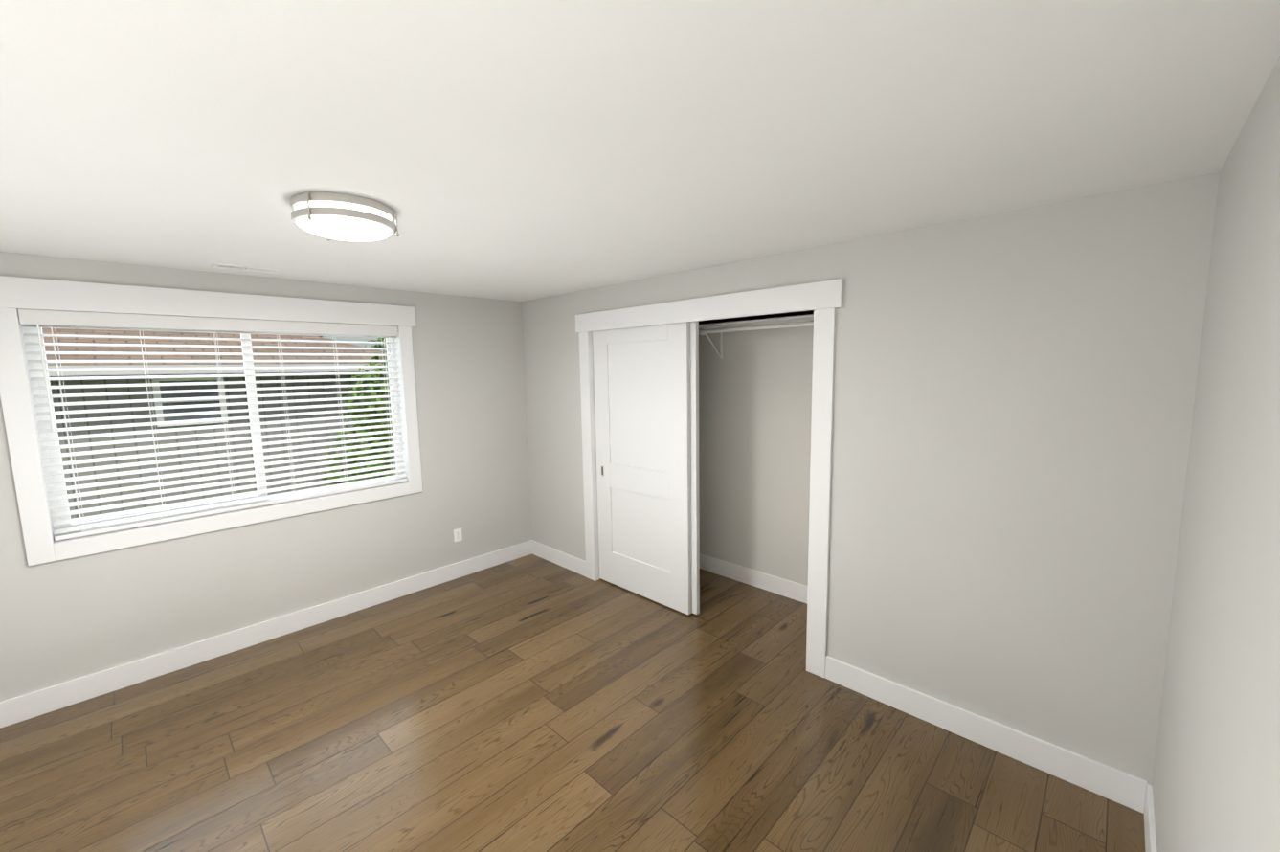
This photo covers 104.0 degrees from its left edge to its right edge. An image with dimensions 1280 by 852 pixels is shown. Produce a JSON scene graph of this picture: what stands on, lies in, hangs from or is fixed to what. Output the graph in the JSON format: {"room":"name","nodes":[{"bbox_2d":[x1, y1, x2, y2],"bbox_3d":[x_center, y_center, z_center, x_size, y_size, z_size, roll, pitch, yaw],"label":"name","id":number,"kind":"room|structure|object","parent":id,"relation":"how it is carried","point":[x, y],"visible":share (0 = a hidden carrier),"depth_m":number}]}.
{"room":"empty bedroom","nodes":[
{"label":"empty bedroom","id":0,"kind":"room"},
{"bbox_2d":[0,251,531,701],"bbox_3d":[-2.310,0.204,3.665,0.150,2.440,5.170,5,9,44],"label":"wall","id":1,"kind":"structure","parent":0,"point":[61,621],"depth_m":3.48},
{"bbox_2d":[0,275,423,565],"bbox_3d":[-2.574,-0.108,3.340,0.175,1.493,2.142,5,9,44],"label":"window","id":2,"kind":"structure","parent":1,"relation":"in","point":[41,547],"depth_m":2.92},
{"bbox_2d":[18,309,406,540],"bbox_3d":[-2.552,-0.078,3.323,0.078,1.236,1.874,5,9,44],"label":"window blinds","id":3,"kind":"object","parent":2,"relation":"attached to","point":[38,319],"visible":0.92,"depth_m":3.13},
{"bbox_2d":[0,539,532,728],"bbox_3d":[-2.480,1.389,3.483,0.016,0.135,4.090,5,9,44],"label":"baseboard","id":4,"kind":"structure","parent":1,"relation":"attached to","point":[32,705],"depth_m":3.25},
{"bbox_2d":[453,527,462,541],"bbox_3d":[-1.593,0.955,4.375,0.008,0.114,0.070,5,9,44],"label":"electrical outlet","id":5,"kind":"object","parent":1,"relation":"attached to","point":[458,537],"visible":1,"depth_m":4.37},
{"bbox_2d":[0,553,1145,851],"bbox_3d":[-0.682,1.615,2.279,4.600,0.100,5.170,5,9,44],"label":"floor","id":6,"kind":"structure","parent":0,"point":[530,703],"depth_m":2.39},
{"bbox_2d":[0,0,1279,301],"bbox_3d":[-0.726,-0.907,1.986,4.600,0.100,5.170,5,9,44],"label":"ceiling","id":7,"kind":"structure","parent":0,"point":[515,149],"depth_m":1.30},
{"bbox_2d":[210,262,282,273],"bbox_3d":[-2.355,-0.992,2.990,0.135,0.105,0.320,5,9,44],"label":"ceiling vent","id":8,"kind":"object","parent":7,"relation":"in","point":[251,269],"visible":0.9,"depth_m":2.99},
{"bbox_2d":[290,191,399,241],"bbox_3d":[-1.141,-0.788,1.934,0.358,0.109,0.348,5,9,44],"label":"ceiling light","id":9,"kind":"object","parent":7,"relation":"attached to","point":[341,216],"visible":1,"depth_m":1.82},
{"bbox_2d":[697,310,813,585],"bbox_3d":[0.812,0.145,3.702,4.300,2.440,0.785,5,9,44],"label":"wall","id":10,"kind":"structure","parent":0,"point":[754,418],"depth_m":3.99},
{"bbox_2d":[699,553,808,603],"bbox_3d":[0.849,1.246,4.210,2.400,0.135,0.017,5,9,44],"label":"baseboard","id":11,"kind":"structure","parent":10,"relation":"attached to","point":[789,589],"depth_m":4.10},
{"bbox_2d":[698,314,813,359],"bbox_3d":[0.585,-0.644,3.748,2.400,0.269,0.683,5,9,44],"label":"closet shelf","id":12,"kind":"object","parent":10,"relation":"attached to","point":[805,320],"visible":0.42,"depth_m":3.62},
{"bbox_2d":[520,172,1219,797],"bbox_3d":[0.501,0.188,3.380,4.300,2.440,0.115,5,9,44],"label":"wall","id":13,"kind":"structure","parent":0,"point":[1013,402],"depth_m":2.22},
{"bbox_2d":[532,539,585,576],"bbox_3d":[-0.755,1.224,4.640,0.810,0.135,0.015,5,9,44],"label":"baseboard","id":14,"kind":"structure","parent":13,"relation":"attached to","point":[574,564],"depth_m":4.62},
{"bbox_2d":[589,331,600,580],"bbox_3d":[0.334,0.319,3.558,1.940,2.145,0.115,5,9,44],"label":"trim","id":15,"kind":"structure","parent":13,"relation":"attached to","point":[594,454],"depth_m":4.18},
{"bbox_2d":[592,321,691,614],"bbox_3d":[-0.005,0.298,3.864,0.973,2.104,0.035,5,9,44],"label":"closet door","id":16,"kind":"structure","parent":13,"relation":"in","point":[641,378],"depth_m":3.81},
{"bbox_2d":[689,321,699,614],"bbox_3d":[0.057,0.297,3.863,0.973,2.104,0.035,5,9,44],"label":"closet door","id":17,"kind":"structure","parent":13,"relation":"in","point":[694,458],"depth_m":3.53},
{"bbox_2d":[574,278,843,677],"bbox_3d":[0.285,0.274,3.502,2.202,2.250,0.025,5,9,44],"label":"trim","id":18,"kind":"structure","parent":13,"relation":"attached to","point":[822,301],"depth_m":2.88},
{"bbox_2d":[825,655,1145,810],"bbox_3d":[1.540,1.439,2.450,1.290,0.135,0.017,5,9,44],"label":"baseboard","id":19,"kind":"structure","parent":13,"relation":"attached to","point":[1103,779],"depth_m":2.33},
{"bbox_2d":[1151,56,1279,851],"bbox_3d":[0.954,0.497,0.653,0.150,2.440,5.020,5,9,44],"label":"wall","id":20,"kind":"structure","parent":0,"point":[1216,782],"depth_m":1.12},
{"bbox_2d":[1137,781,1156,851],"bbox_3d":[0.613,1.677,0.532,0.016,0.135,4.090,5,9,44],"label":"baseboard","id":21,"kind":"structure","parent":20,"relation":"attached to","point":[1145,805],"depth_m":1.89},
{"label":"outside","id":22,"kind":"structure","parent":0,"visible":0},
{"bbox_3d":[-12.698,0.709,17.524,33.830,0.100,34.000,5,9,44],"label":"lawn","id":23,"kind":"structure","parent":22,"visible":0},
{"bbox_2d":[42,324,390,523],"bbox_3d":[-12.682,-0.318,6.719,9.900,4.432,15.650,5,9,44],"label":"neighbouring house","id":24,"kind":"structure","parent":23,"relation":"on","point":[153,372],"depth_m":6.94},
{"bbox_2d":[312,333,396,485],"bbox_3d":[-9.723,-5.860,14.399,21.497,13.566,7.541,5,9,44],"label":"trees","id":25,"kind":"object","parent":23,"relation":"on","point":[368,424],"depth_m":6.75}
]}

